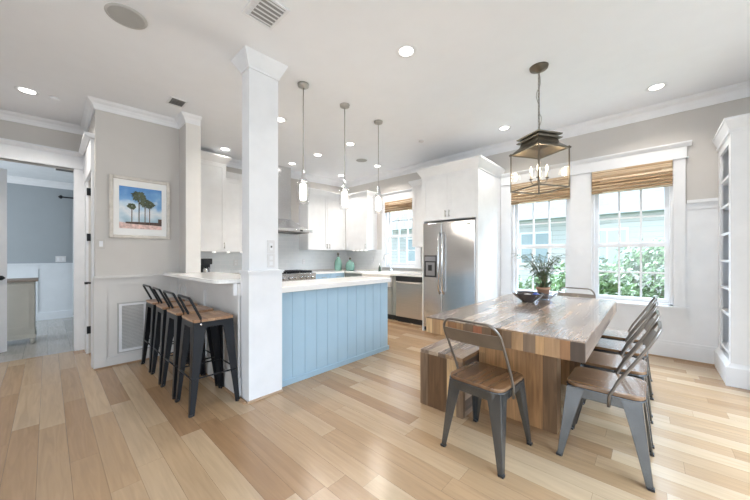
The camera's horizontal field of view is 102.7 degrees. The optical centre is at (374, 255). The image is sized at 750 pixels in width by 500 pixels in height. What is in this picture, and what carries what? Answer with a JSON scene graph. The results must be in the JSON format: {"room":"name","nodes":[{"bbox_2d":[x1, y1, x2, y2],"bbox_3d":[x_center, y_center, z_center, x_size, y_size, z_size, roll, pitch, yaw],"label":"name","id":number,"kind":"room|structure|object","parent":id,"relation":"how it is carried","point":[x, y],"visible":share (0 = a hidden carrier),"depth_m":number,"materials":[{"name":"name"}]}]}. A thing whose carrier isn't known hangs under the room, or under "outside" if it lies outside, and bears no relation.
{"room":"kitchen dining room","nodes":[
{"label":"kitchen dining room","id":0,"kind":"room"},
{"bbox_2d":[0,160,72,182],"bbox_3d":[-5.582,-1.485,4.269,3.000,0.130,3.350,0,0,43],"label":"ceiling","id":1,"kind":"structure","parent":0,"point":[13,168],"depth_m":5.10,"materials":[{"name":"white paint"}]},
{"bbox_2d":[54,168,72,172],"bbox_3d":[-5.011,-1.415,4.892,0.500,0.010,0.300,0,0,43],"label":"ceiling vent","id":2,"kind":"object","parent":1,"relation":"in","point":[55,169],"visible":0.27,"depth_m":4.97,"materials":[{"name":"metal"}]},
{"bbox_2d":[7,183,72,263],"bbox_3d":[-6.651,-0.110,5.249,0.100,2.620,3.350,0,0,43],"label":"wall","id":3,"kind":"structure","parent":0,"point":[39,222],"depth_m":5.58,"materials":[{"name":"blue paint"}]},
{"bbox_2d":[7,263,72,320],"bbox_3d":[-6.630,0.667,5.162,0.050,1.065,3.250,0,0,43],"label":"trim","id":4,"kind":"structure","parent":3,"relation":"attached to","point":[54,286],"depth_m":5.70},
{"bbox_2d":[7,175,72,189],"bbox_3d":[-5.579,-1.362,4.199,2.900,0.124,3.250,0,0,43],"label":"trim","id":5,"kind":"structure","parent":3,"relation":"attached to","point":[10,179],"depth_m":5.56,"materials":[{"name":"white paint"}]},
{"bbox_2d":[55,256,65,261],"bbox_3d":[-6.074,0.060,5.798,0.010,0.115,0.140,0,0,43],"label":"wall switch","id":6,"kind":"object","parent":3,"relation":"attached to","point":[57,258],"visible":1,"depth_m":5.79,"materials":[{"name":"white paint"}]},
{"bbox_2d":[0,120,82,170],"bbox_3d":[-4.753,-0.300,2.865,0.120,3.000,3.200,0,0,43],"label":"wall","id":7,"kind":"structure","parent":0,"point":[8,129],"depth_m":3.59,"materials":[{"name":"beige paint"}]},
{"bbox_2d":[0,168,6,352],"bbox_3d":[-4.642,0.055,3.348,0.160,2.270,0.800,0,0,4],"label":"door","id":8,"kind":"structure","parent":7,"relation":"in","point":[3,172],"depth_m":3.71,"materials":[{"name":"white paint"}]},
{"bbox_2d":[0,138,84,350],"bbox_3d":[-4.237,-0.055,3.369,0.200,2.510,1.440,0,0,43],"label":"trim","id":9,"kind":"structure","parent":7,"relation":"attached to","point":[10,149],"depth_m":3.80,"materials":[{"name":"white paint"}]},
{"bbox_2d":[88,114,93,352],"bbox_3d":[-3.360,-0.300,3.609,0.930,3.000,0.100,0,0,43],"label":"wall","id":10,"kind":"structure","parent":0,"point":[91,128],"depth_m":3.70,"materials":[{"name":"beige paint"}]},
{"bbox_2d":[79,131,94,367],"bbox_3d":[-3.387,-0.055,3.512,0.980,2.510,0.080,0,0,43],"label":"trim","id":11,"kind":"structure","parent":10,"relation":"attached to","point":[86,149],"depth_m":3.52,"materials":[{"name":"white paint"}]},
{"bbox_2d":[84,188,90,333],"bbox_3d":[-3.322,0.140,3.503,0.587,2.100,0.125,0,0,43],"label":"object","id":12,"kind":"structure","parent":10,"relation":"in","point":[88,189],"depth_m":3.69,"materials":[{"name":"black metal"}]},
{"bbox_2d":[94,109,178,275],"bbox_3d":[-2.746,-0.300,3.501,0.120,3.000,0.770,0,0,43],"label":"wall","id":13,"kind":"structure","parent":0,"point":[123,145],"depth_m":3.40,"materials":[{"name":"beige paint"}]},
{"bbox_2d":[0,96,201,134],"bbox_3d":[-4.161,-1.571,3.050,4.196,0.228,1.077,0,0,-28],"label":"trim","id":14,"kind":"structure","parent":13,"relation":"attached to","point":[91,103],"depth_m":3.50,"materials":[{"name":"white paint"}]},
{"bbox_2d":[97,239,104,248],"bbox_3d":[-2.928,-0.130,3.206,0.010,0.100,0.070,0,0,43],"label":"wall switch","id":15,"kind":"object","parent":13,"relation":"attached to","point":[100,242],"visible":1,"depth_m":3.21,"materials":[{"name":"white paint"}]},
{"bbox_2d":[117,301,149,353],"bbox_3d":[-2.670,0.795,3.477,0.020,0.554,0.482,0,0,43],"label":"air vent","id":16,"kind":"object","parent":13,"relation":"in","point":[130,315],"visible":0.49,"depth_m":3.38,"materials":[{"name":"white metal"}]},
{"bbox_2d":[92,274,177,368],"bbox_3d":[-2.729,0.703,3.468,0.150,0.975,0.775,0,0,43],"label":"trim","id":17,"kind":"structure","parent":13,"relation":"attached to","point":[107,291],"depth_m":3.28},
{"bbox_2d":[109,174,169,239],"bbox_3d":[-2.690,-0.545,3.452,0.030,0.690,0.560,0,0,43],"label":"framed painting","id":18,"kind":"object","parent":13,"relation":"attached to","point":[139,208],"visible":1,"depth_m":3.43,"materials":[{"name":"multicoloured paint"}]},
{"bbox_2d":[179,123,240,396],"bbox_3d":[-2.175,-0.300,3.591,2.940,3.000,0.165,0,0,43],"label":"wall","id":19,"kind":"structure","parent":0,"point":[182,131],"depth_m":3.58,"materials":[{"name":"beige paint"}]},
{"bbox_2d":[94,353,245,403],"bbox_3d":[-2.008,1.194,2.804,1.910,0.012,0.760,0,0,43],"label":"trim","id":20,"kind":"structure","parent":19,"relation":"attached to","point":[242,401],"depth_m":2.95,"materials":[{"name":"brown wood"}]},
{"bbox_2d":[186,123,200,272],"bbox_3d":[-2.189,-0.695,3.614,0.012,1.790,0.160,0,0,43],"label":"trim","id":21,"kind":"structure","parent":19,"relation":"attached to","point":[193,132],"depth_m":3.61,"materials":[{"name":"white paint"}]},
{"bbox_2d":[163,272,240,295],"bbox_3d":[-1.746,0.268,3.194,1.710,0.135,0.490,0,0,43],"label":"countertop","id":22,"kind":"structure","parent":19,"relation":"attached to","point":[207,277],"depth_m":2.93,"materials":[{"name":"white stone"}]},
{"bbox_2d":[178,278,240,396],"bbox_3d":[-1.793,0.713,3.135,1.760,0.955,0.022,0,0,43],"label":"trim","id":23,"kind":"structure","parent":19,"relation":"attached to","point":[223,288],"depth_m":2.67,"materials":[{"name":"paint"}]},
{"bbox_2d":[267,254,274,266],"bbox_3d":[-0.903,0.040,2.605,0.009,0.115,0.070,0,0,43],"label":"wall outlet","id":24,"kind":"object","parent":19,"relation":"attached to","point":[270,257],"visible":1,"depth_m":2.60,"materials":[{"name":"white paint"}]},
{"bbox_2d":[267,240,274,252],"bbox_3d":[-0.901,-0.080,2.603,0.014,0.115,0.070,0,0,43],"label":"wall switch","id":25,"kind":"object","parent":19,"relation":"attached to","point":[270,243],"visible":1,"depth_m":2.60,"materials":[{"name":"white paint"}]},
{"bbox_2d":[226,167,345,276],"bbox_3d":[-2.040,-0.300,5.987,0.100,3.000,3.850,0,0,43],"label":"wall","id":26,"kind":"structure","parent":0,"point":[295,184],"depth_m":6.35,"materials":[{"name":"beige paint"}]},
{"bbox_2d":[201,150,231,251],"bbox_3d":[-2.736,-0.840,4.807,0.450,1.540,0.670,0,0,43],"label":"upper cabinet","id":27,"kind":"object","parent":26,"relation":"attached to","point":[213,166],"visible":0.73,"depth_m":4.76,"materials":[{"name":"white wood"}]},
{"bbox_2d":[226,171,241,251],"bbox_3d":[-2.351,-0.730,5.295,0.378,1.320,0.668,0,0,43],"label":"upper cabinet","id":28,"kind":"object","parent":26,"relation":"attached to","point":[233,180],"visible":0.27,"depth_m":5.06,"materials":[{"name":"white wood"}]},
{"bbox_2d":[201,223,345,272],"bbox_3d":[-1.952,-0.200,6.002,0.010,1.000,3.690,0,0,43],"label":"backsplash","id":29,"kind":"structure","parent":26,"relation":"attached to","point":[290,257],"depth_m":6.21,"materials":[{"name":"tile"}]},
{"bbox_2d":[278,165,312,233],"bbox_3d":[-1.741,-1.120,5.808,0.564,1.340,0.890,0,0,43],"label":"range hood","id":30,"kind":"object","parent":26,"relation":"attached to","point":[286,225],"visible":0.59,"depth_m":5.83,"materials":[{"name":"silver metal"}]},
{"bbox_2d":[297,187,344,250],"bbox_3d":[-1.147,-0.765,6.608,0.378,1.270,1.068,0,0,43],"label":"upper cabinet","id":31,"kind":"object","parent":26,"relation":"attached to","point":[322,212],"visible":0.95,"depth_m":6.42,"materials":[{"name":"white wood"}]},
{"bbox_2d":[0,0,749,180],"bbox_3d":[-0.255,-1.751,1.868,8.300,0.398,7.810,0,0,43],"label":"ceiling","id":32,"kind":"structure","parent":0,"point":[468,77],"depth_m":2.66,"materials":[{"name":"paint"}]},
{"bbox_2d":[14,86,40,95],"bbox_3d":[-3.441,-1.634,2.970,0.180,0.006,0.180,0,0,43],"label":"recessed light","id":33,"kind":"object","parent":32,"relation":"in","point":[26,90],"visible":1,"depth_m":2.96,"materials":[{"name":"white paint"}]},
{"bbox_2d":[49,96,59,100],"bbox_3d":[-3.330,-1.631,3.115,0.080,0.020,0.080,0,0,43],"label":"smoke detector","id":34,"kind":"object","parent":32,"relation":"attached to","point":[53,98],"visible":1,"depth_m":3.10,"materials":[{"name":"paint"}]},
{"bbox_2d":[104,3,147,29],"bbox_3d":[-1.714,-1.648,2.069,0.236,0.008,0.236,0,0,43],"label":"ceiling speaker","id":35,"kind":"object","parent":32,"relation":"attached to","point":[124,15],"visible":1,"depth_m":2.06,"materials":[{"name":"plastic"}]},
{"bbox_2d":[166,96,187,107],"bbox_3d":[-2.145,-1.666,3.251,0.200,0.010,0.160,0,0,43],"label":"ceiling vent","id":36,"kind":"object","parent":32,"relation":"in","point":[174,101],"visible":1,"depth_m":3.25,"materials":[{"name":"white metal"}]},
{"bbox_2d":[219,147,230,150],"bbox_3d":[-2.383,-1.700,4.775,0.180,0.006,0.180,0,0,43],"label":"recessed light","id":37,"kind":"object","parent":32,"relation":"in","point":[220,148],"visible":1,"depth_m":4.78,"materials":[{"name":"white paint"}]},
{"bbox_2d":[241,0,289,30],"bbox_3d":[-0.747,-1.668,2.046,0.260,0.010,0.220,0,0,43],"label":"ceiling vent","id":38,"kind":"object","parent":32,"relation":"in","point":[268,13],"visible":1,"depth_m":2.06,"materials":[{"name":"white metal"}]},
{"bbox_2d":[278,117,286,122],"bbox_3d":[-1.188,-1.702,3.747,0.180,0.006,0.180,0,0,43],"label":"recessed light","id":39,"kind":"object","parent":32,"relation":"in","point":[280,119],"visible":0.61,"depth_m":3.76,"materials":[{"name":"white paint"}]},
{"bbox_2d":[297,81,308,199],"bbox_3d":[-0.709,-1.102,2.962,0.138,1.188,0.138,0,0,-17],"label":"pendant light","id":40,"kind":"object","parent":32,"relation":"hanging from","point":[303,85],"visible":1,"depth_m":2.94,"materials":[{"name":"white glass"}]},
{"bbox_2d":[299,169,307,182],"bbox_3d":[-0.709,-0.794,2.962,0.085,0.134,0.085,0,0,43],"label":"socket","id":41,"kind":"object","parent":40,"relation":"attached to","point":[302,180],"depth_m":2.94,"materials":[{"name":"silver metal"}]},
{"bbox_2d":[313,153,322,156],"bbox_3d":[-0.985,-1.740,5.170,0.180,0.006,0.180,0,0,43],"label":"recessed light","id":42,"kind":"object","parent":32,"relation":"in","point":[315,154],"visible":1,"depth_m":5.17,"materials":[{"name":"white paint"}]},
{"bbox_2d":[340,102,349,205],"bbox_3d":[-0.343,-1.120,3.402,0.138,1.188,0.138,0,0,-17],"label":"pendant light","id":43,"kind":"object","parent":32,"relation":"hanging from","point":[344,105],"visible":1,"depth_m":3.38,"materials":[{"name":"white glass"}]},
{"bbox_2d":[341,178,347,190],"bbox_3d":[-0.343,-0.812,3.402,0.085,0.134,0.085,0,0,43],"label":"socket","id":44,"kind":"object","parent":43,"relation":"attached to","point":[344,188],"depth_m":3.38,"materials":[{"name":"silver metal"}]},
{"bbox_2d":[345,142,355,145],"bbox_3d":[-0.388,-1.741,4.665,0.180,0.006,0.180,0,0,43],"label":"recessed light","id":45,"kind":"object","parent":32,"relation":"in","point":[346,143],"visible":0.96,"depth_m":4.66,"materials":[{"name":"white paint"}]},
{"bbox_2d":[355,158,367,161],"bbox_3d":[-0.247,-1.763,5.527,0.236,0.008,0.236,0,0,43],"label":"ceiling speaker","id":46,"kind":"object","parent":32,"relation":"attached to","point":[358,159],"visible":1,"depth_m":5.53,"materials":[{"name":"fabric"}]},
{"bbox_2d":[374,120,382,209],"bbox_3d":[0.043,-1.140,3.867,0.138,1.188,0.138,0,0,-17],"label":"pendant light","id":47,"kind":"object","parent":32,"relation":"hanging from","point":[378,195],"visible":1,"depth_m":3.85,"materials":[{"name":"white glass"}]},
{"bbox_2d":[375,186,381,196],"bbox_3d":[0.043,-0.832,3.867,0.085,0.134,0.085,0,0,43],"label":"socket","id":48,"kind":"object","parent":47,"relation":"attached to","point":[377,194],"depth_m":3.85,"materials":[{"name":"silver metal"}]},
{"bbox_2d":[396,44,416,58],"bbox_3d":[0.260,-1.704,2.499,0.180,0.006,0.180,0,0,43],"label":"recessed light","id":49,"kind":"object","parent":32,"relation":"in","point":[408,50],"visible":1,"depth_m":2.50,"materials":[{"name":"white paint"}]},
{"bbox_2d":[498,125,510,130],"bbox_3d":[1.799,-1.777,4.171,0.180,0.006,0.180,0,0,43],"label":"recessed light","id":50,"kind":"object","parent":32,"relation":"in","point":[507,127],"visible":1,"depth_m":4.17,"materials":[{"name":"white paint"}]},
{"bbox_2d":[509,62,571,194],"bbox_3d":[1.508,-1.151,2.760,0.368,1.176,0.368,0,0,-16],"label":"lantern chandelier","id":51,"kind":"object","parent":32,"relation":"hanging from","point":[539,144],"visible":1,"depth_m":2.75,"materials":[{"name":"brown metal"}]},
{"bbox_2d":[529,176,548,193],"bbox_3d":[1.508,-0.808,2.760,0.127,0.490,0.127,0,0,-11],"label":"candelabra","id":52,"kind":"object","parent":51,"relation":"on","point":[546,177],"depth_m":2.76,"materials":[{"name":"brown metal"}]},
{"bbox_2d":[645,82,667,91],"bbox_3d":[2.965,-1.779,3.161,0.180,0.006,0.180,0,0,43],"label":"recessed light","id":53,"kind":"object","parent":32,"relation":"in","point":[655,87],"visible":1,"depth_m":3.16,"materials":[{"name":"white paint"}]},
{"bbox_2d":[0,317,749,499],"bbox_3d":[-1.323,1.230,2.848,11.200,0.060,7.810,0,0,43],"label":"floor","id":54,"kind":"structure","parent":0,"point":[361,429],"depth_m":1.95,"materials":[{"name":"brown wood"}]},
{"bbox_2d":[7,278,38,343],"bbox_3d":[-5.144,0.760,3.942,0.490,0.880,0.960,0,0,43],"label":"dresser","id":55,"kind":"object","parent":54,"relation":"on","point":[21,292],"visible":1,"depth_m":4.04,"materials":[{"name":"beige paint"}]},
{"bbox_2d":[141,284,187,372],"bbox_3d":[-2.340,0.755,3.352,0.376,0.889,0.376,0,0,42],"label":"bar stool","id":56,"kind":"object","parent":54,"relation":"on","point":[149,326],"visible":0.48,"depth_m":3.29,"materials":[{"name":"black metal"}]},
{"bbox_2d":[150,287,200,384],"bbox_3d":[-2.019,0.755,3.058,0.376,0.889,0.376,0,0,44],"label":"bar stool","id":57,"kind":"object","parent":54,"relation":"on","point":[161,309],"visible":0.52,"depth_m":3.01,"materials":[{"name":"black metal"}]},
{"bbox_2d":[160,290,217,398],"bbox_3d":[-1.706,0.755,2.771,0.376,0.889,0.376,0,0,41],"label":"bar stool","id":58,"kind":"object","parent":54,"relation":"on","point":[174,315],"visible":0.7,"depth_m":2.73,"materials":[{"name":"black metal"}]},
{"bbox_2d":[175,294,239,417],"bbox_3d":[-1.385,0.755,2.484,0.376,0.889,0.376,0,0,43],"label":"bar stool","id":59,"kind":"object","parent":54,"relation":"on","point":[193,326],"visible":0.99,"depth_m":2.45,"materials":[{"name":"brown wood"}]},
{"bbox_2d":[231,45,287,401],"bbox_3d":[-1.006,-0.250,2.618,0.280,2.900,0.380,0,0,43],"label":"column","id":60,"kind":"structure","parent":54,"relation":"on","point":[261,285],"depth_m":2.54,"materials":[{"name":"white paint"}]},
{"bbox_2d":[247,389,282,403],"bbox_3d":[-0.928,1.193,2.550,0.015,0.014,0.315,0,0,43],"label":"trim","id":61,"kind":"structure","parent":60,"relation":"attached to","point":[281,390],"depth_m":2.54,"materials":[{"name":"brown wood"}]},
{"bbox_2d":[282,270,315,281],"bbox_3d":[-1.679,0.733,5.758,0.702,0.895,0.900,0,0,43],"label":"gas range","id":62,"kind":"object","parent":54,"relation":"on","point":[287,275],"visible":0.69,"depth_m":5.62,"materials":[{"name":"silver metal"}]},
{"bbox_2d":[316,273,343,278],"bbox_3d":[-1.132,0.780,6.396,0.666,0.840,0.760,0,0,43],"label":"base cabinet","id":63,"kind":"object","parent":54,"relation":"on","point":[331,275],"visible":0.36,"depth_m":6.18,"materials":[{"name":"blue paint"}]},
{"bbox_2d":[312,269,421,276],"bbox_3d":[-0.150,0.330,5.910,2.768,0.060,1.380,0,0,43],"label":"countertop","id":64,"kind":"structure","parent":63,"relation":"on","point":[359,271],"depth_m":6.21,"materials":[{"name":"white stone"}]},
{"bbox_2d":[334,253,341,270],"bbox_3d":[-0.833,0.129,6.787,0.170,0.400,0.170,0,0,43],"label":"glass bottle","id":65,"kind":"object","parent":64,"relation":"on","point":[338,263],"visible":1,"depth_m":6.73,"materials":[{"name":"teal glass"}]},
{"bbox_2d":[345,257,354,270],"bbox_3d":[-0.563,0.179,6.756,0.210,0.300,0.210,0,0,43],"label":"glass bottle","id":66,"kind":"object","parent":64,"relation":"on","point":[349,266],"visible":1,"depth_m":6.68,"materials":[{"name":"teal glass"}]},
{"bbox_2d":[362,272,392,286],"bbox_3d":[0.157,0.463,6.002,0.740,0.235,0.460,0,0,43],"label":"farmhouse sink","id":67,"kind":"object","parent":64,"relation":"in","point":[372,274],"visible":0.37,"depth_m":5.79,"materials":[{"name":"white ceramic"}]},
{"bbox_2d":[383,253,393,271],"bbox_3d":[0.284,0.133,6.252,0.291,0.391,0.056,0,0,43],"label":"kitchen faucet","id":68,"kind":"object","parent":64,"relation":"on","point":[386,253],"visible":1,"depth_m":6.20,"materials":[{"name":"silver metal"}]},
{"bbox_2d":[282,276,390,386],"bbox_3d":[-0.518,0.741,3.460,0.540,0.918,1.560,0,0,43],"label":"kitchen island","id":69,"kind":"object","parent":54,"relation":"on","point":[328,324],"visible":0.79,"depth_m":3.19,"materials":[{"name":"blue paint"}]},
{"bbox_2d":[282,276,390,292],"bbox_3d":[-0.518,0.308,3.460,0.540,0.053,1.560,0,0,43],"label":"island countertop","id":70,"kind":"structure","parent":69,"relation":"on","point":[314,284],"depth_m":3.29,"materials":[{"name":"white stone"}]},
{"bbox_2d":[345,273,361,276],"bbox_3d":[-0.257,0.780,6.512,0.530,0.840,0.646,0,0,43],"label":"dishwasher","id":71,"kind":"object","parent":54,"relation":"on","point":[346,274],"visible":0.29,"depth_m":6.32,"materials":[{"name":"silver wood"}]},
{"bbox_2d":[388,287,394,319],"bbox_3d":[0.226,0.892,6.070,0.770,0.615,0.646,0,0,43],"label":"base cabinet","id":72,"kind":"object","parent":54,"relation":"on","point":[390,289],"visible":0.08,"depth_m":5.64,"materials":[{"name":"white wood"}]},
{"bbox_2d":[393,276,397,319],"bbox_3d":[0.563,0.780,5.798,0.090,0.840,0.590,0,0,43],"label":"base cabinet","id":73,"kind":"object","parent":54,"relation":"on","point":[394,277],"visible":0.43,"depth_m":5.58,"materials":[{"name":"grey wood"}]},
{"bbox_2d":[396,276,421,324],"bbox_3d":[0.786,0.782,5.522,0.600,0.835,0.658,0,0,43],"label":"dishwasher","id":74,"kind":"object","parent":54,"relation":"on","point":[408,288],"visible":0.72,"depth_m":5.32,"materials":[{"name":"silver metal"}]},
{"bbox_2d":[423,219,475,329],"bbox_3d":[1.341,0.328,4.781,0.866,1.705,0.898,0,0,43],"label":"refrigerator","id":75,"kind":"object","parent":54,"relation":"on","point":[449,247],"visible":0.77,"depth_m":4.49,"materials":[{"name":"silver metal"}]},
{"bbox_2d":[420,338,478,418],"bbox_3d":[1.041,0.978,2.912,0.370,0.445,1.580,0,0,43],"label":"wooden bench","id":76,"kind":"object","parent":54,"relation":"on","point":[437,362],"visible":0.46,"depth_m":2.35,"materials":[{"name":"brown wood"}]},
{"bbox_2d":[416,155,504,329],"bbox_3d":[1.371,-0.092,4.814,1.073,2.585,0.949,0,0,43],"label":"tall cabinet","id":77,"kind":"object","parent":54,"relation":"on","point":[469,188],"visible":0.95,"depth_m":4.48,"materials":[{"name":"white wood"}]},
{"bbox_2d":[440,317,532,478],"bbox_3d":[0.700,0.786,1.897,0.467,0.828,0.398,0,0,-43],"label":"metal chair","id":78,"kind":"object","parent":54,"relation":"on","point":[496,385],"visible":1,"depth_m":1.80,"materials":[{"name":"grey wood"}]},
{"bbox_2d":[426,293,616,433],"bbox_3d":[1.388,0.820,2.580,0.950,0.760,1.970,0,0,43],"label":"dining table","id":79,"kind":"object","parent":54,"relation":"on","point":[544,341],"visible":0.8,"depth_m":2.09,"materials":[{"name":"brown wood"}]},
{"bbox_2d":[512,291,544,302],"bbox_3d":[1.461,0.395,2.866,0.286,0.088,0.286,0,0,43],"label":"decorative bowl","id":80,"kind":"object","parent":79,"relation":"on","point":[525,296],"visible":0.98,"depth_m":2.81,"materials":[{"name":"silver metal"}]},
{"bbox_2d":[557,287,595,298],"bbox_3d":[2.227,0.786,3.377,0.398,0.828,0.467,0,0,43],"label":"metal chair","id":81,"kind":"object","parent":54,"relation":"on","point":[559,293],"visible":0.11,"depth_m":3.53,"materials":[{"name":"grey metal"}]},
{"bbox_2d":[556,321,661,492],"bbox_3d":[1.400,0.786,1.802,0.467,0.828,0.398,0,0,43],"label":"metal chair","id":82,"kind":"object","parent":54,"relation":"on","point":[628,393],"visible":1,"depth_m":1.73,"materials":[{"name":"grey metal"}]},
{"bbox_2d":[576,310,659,448],"bbox_3d":[1.718,0.786,2.149,0.467,0.828,0.398,0,0,42],"label":"metal chair","id":83,"kind":"object","parent":54,"relation":"on","point":[608,362],"visible":0.57,"depth_m":2.10,"materials":[{"name":"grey metal"}]},
{"bbox_2d":[593,302,657,417],"bbox_3d":[2.049,0.786,2.510,0.467,0.828,0.398,0,0,44],"label":"metal chair","id":84,"kind":"object","parent":54,"relation":"on","point":[610,346],"visible":0.33,"depth_m":2.47,"materials":[{"name":"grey metal"}]},
{"bbox_2d":[601,296,657,394],"bbox_3d":[2.380,0.786,2.872,0.467,0.828,0.398,0,0,42],"label":"metal chair","id":85,"kind":"object","parent":54,"relation":"on","point":[619,335],"visible":0.33,"depth_m":2.83,"materials":[{"name":"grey metal"}]},
{"bbox_2d":[712,113,749,389],"bbox_3d":[3.638,-0.037,2.885,0.455,2.475,0.720,0,0,43],"label":"bookcase","id":86,"kind":"object","parent":54,"relation":"on","point":[731,140],"visible":1,"depth_m":2.76,"materials":[{"name":"white paint"}]},
{"bbox_3d":[-2.477,0.780,4.930,0.666,0.840,1.380,0,0,43],"label":"base cabinet","id":87,"kind":"object","parent":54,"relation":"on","visible":0},
{"bbox_3d":[-2.482,0.345,4.927,0.658,0.030,1.380,0,0,43],"label":"countertop","id":88,"kind":"structure","parent":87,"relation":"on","visible":0},
{"bbox_2d":[201,258,211,271],"bbox_3d":[-2.707,0.184,4.815,0.221,0.289,0.144,0,0,43],"label":"coffee maker","id":89,"kind":"object","parent":88,"relation":"on","point":[205,262],"visible":0.56,"depth_m":4.80,"materials":[{"name":"black plastic"}]},
{"bbox_2d":[347,97,749,270],"bbox_3d":[1.740,-0.300,5.228,6.700,3.000,0.140,0,0,43],"label":"wall","id":90,"kind":"structure","parent":0,"point":[700,125],"depth_m":3.63,"materials":[{"name":"beige paint"}]},
{"bbox_2d":[346,190,376,250],"bbox_3d":[-0.314,-0.765,6.760,0.738,1.270,0.368,0,0,43],"label":"upper cabinet","id":91,"kind":"object","parent":90,"relation":"attached to","point":[361,212],"visible":0.86,"depth_m":6.61,"materials":[{"name":"white wood"}]},
{"bbox_2d":[346,250,381,269],"bbox_3d":[-0.275,0.080,6.974,1.150,0.440,0.010,0,0,43],"label":"backsplash","id":92,"kind":"structure","parent":90,"relation":"attached to","point":[361,259],"depth_m":6.92,"materials":[{"name":"tile"}]},
{"bbox_2d":[385,198,411,212],"bbox_3d":[0.511,-1.042,6.210,0.788,0.225,0.048,0,0,43],"label":"woven shade","id":93,"kind":"object","parent":90,"relation":"attached to","point":[405,204],"visible":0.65,"depth_m":6.21,"materials":[{"name":"brown wicker"}]},
{"bbox_2d":[381,188,420,268],"bbox_3d":[0.515,-0.550,6.230,1.040,1.590,0.100,0,0,43],"label":"trim","id":94,"kind":"structure","parent":90,"relation":"attached to","point":[402,194],"depth_m":6.36,"materials":[{"name":"white paint"}]},
{"bbox_2d":[386,210,415,266],"bbox_3d":[0.580,-0.470,6.285,0.800,1.380,0.130,0,0,43],"label":"window","id":95,"kind":"structure","parent":90,"relation":"in","point":[389,221],"depth_m":6.44,"materials":[{"name":"white paint"}]},
{"bbox_2d":[408,179,421,246],"bbox_3d":[0.988,-0.785,5.564,0.633,1.230,0.373,0,0,43],"label":"upper cabinet","id":96,"kind":"object","parent":90,"relation":"attached to","point":[416,185],"visible":0.22,"depth_m":5.57,"materials":[{"name":"white wood"}]},
{"bbox_2d":[226,81,749,187],"bbox_3d":[1.033,-1.676,3.272,8.100,0.259,3.700,0,0,43],"label":"trim","id":97,"kind":"structure","parent":90,"relation":"attached to","point":[740,90],"depth_m":3.98,"materials":[{"name":"white paint"}]},
{"bbox_2d":[511,176,569,204],"bbox_3d":[2.431,-0.959,4.450,0.778,0.318,0.048,0,0,43],"label":"woven shade","id":98,"kind":"object","parent":90,"relation":"attached to","point":[562,194],"visible":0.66,"depth_m":4.41,"materials":[{"name":"beige wicker"}]},
{"bbox_2d":[512,199,569,295],"bbox_3d":[2.500,-0.265,4.525,0.790,1.710,0.130,0,0,43],"label":"window","id":99,"kind":"structure","parent":90,"relation":"in","point":[515,208],"depth_m":4.58,"materials":[{"name":"white paint"}]},
{"bbox_2d":[500,140,691,317],"bbox_3d":[2.816,-0.297,4.123,2.120,2.015,0.115,0,0,43],"label":"trim","id":100,"kind":"structure","parent":90,"relation":"attached to","point":[581,171],"depth_m":4.05,"materials":[{"name":"white paint"}]},
{"bbox_2d":[592,186,672,305],"bbox_3d":[3.256,-0.265,3.833,0.780,1.710,0.130,0,0,43],"label":"window","id":101,"kind":"structure","parent":90,"relation":"in","point":[667,243],"depth_m":3.77,"materials":[{"name":"white paint"}]},
{"bbox_2d":[592,160,672,194],"bbox_3d":[3.187,-0.969,3.757,0.768,0.298,0.048,0,0,43],"label":"woven shade","id":102,"kind":"object","parent":90,"relation":"attached to","point":[657,174],"visible":1,"depth_m":3.72,"materials":[{"name":"brown wood"}]},
{"bbox_2d":[606,198,718,346],"bbox_3d":[3.043,0.188,3.912,2.740,1.645,0.040,0,0,43],"label":"wainscoting","id":103,"kind":"structure","parent":90,"relation":"attached to","point":[700,324],"depth_m":3.38,"materials":[{"name":"white paint"}]},
{"bbox_2d":[648,354,714,365],"bbox_3d":[2.880,1.192,4.037,2.330,0.015,0.015,0,0,43],"label":"trim","id":104,"kind":"structure","parent":90,"relation":"attached to","point":[648,354],"depth_m":3.43,"materials":[{"name":"brown wood"}]},
{"bbox_2d":[648,339,716,363],"bbox_3d":[2.891,1.100,4.050,2.330,0.200,0.018,0,0,43],"label":"baseboard","id":105,"kind":"structure","parent":90,"relation":"attached to","point":[693,352],"depth_m":3.44,"materials":[{"name":"white paint"}]},
{"bbox_3d":[1.705,0.404,3.022,0.230,0.070,0.230,0,0,43],"label":"glass dish","id":106,"kind":"object","parent":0,"visible":0},
{"bbox_2d":[512,252,565,298],"bbox_3d":[1.658,0.196,3.071,0.531,0.464,0.480,0,0,19],"label":"potted plant","id":107,"kind":"object","parent":106,"relation":"in","point":[543,287],"visible":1,"depth_m":2.99,"materials":[{"name":"green plant"}]},
{"label":"outside","id":108,"kind":"structure","parent":0,"visible":0},
{"bbox_3d":[14.736,1.550,20.515,46.000,0.100,39.840,0,0,43],"label":"ground","id":109,"kind":"structure","parent":108,"visible":0},
{"bbox_2d":[518,275,524,288],"bbox_3d":[3.000,0.819,7.603,1.197,1.512,1.252,0,0,-10],"label":"shrub","id":110,"kind":"object","parent":109,"relation":"on","point":[520,283],"visible":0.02,"depth_m":7.20,"materials":[{"name":"green plant"}]},
{"bbox_2d":[391,187,663,296],"bbox_3d":[8.846,-0.950,16.309,17.000,4.900,7.400,0,0,43],"label":"house","id":111,"kind":"structure","parent":109,"relation":"on","point":[652,198],"depth_m":12.71,"materials":[{"name":"white"}]},
{"bbox_2d":[524,274,554,289],"bbox_3d":[4.509,0.993,7.885,1.379,1.169,1.120,0,0,43],"label":"shrub","id":112,"kind":"object","parent":109,"relation":"on","point":[536,279],"visible":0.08,"depth_m":7.92,"materials":[{"name":"green plant"}]},
{"bbox_2d":[550,258,639,296],"bbox_3d":[4.277,0.790,6.050,1.611,1.632,1.290,0,0,43],"label":"shrub","id":113,"kind":"object","parent":109,"relation":"on","point":[611,285],"visible":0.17,"depth_m":5.73,"materials":[{"name":"green plant"}]},
{"bbox_2d":[608,238,663,298],"bbox_3d":[6.079,0.597,6.552,2.048,1.990,1.596,0,0,43],"label":"shrub","id":114,"kind":"object","parent":109,"relation":"on","point":[649,262],"visible":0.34,"depth_m":6.50,"materials":[{"name":"green plant"}]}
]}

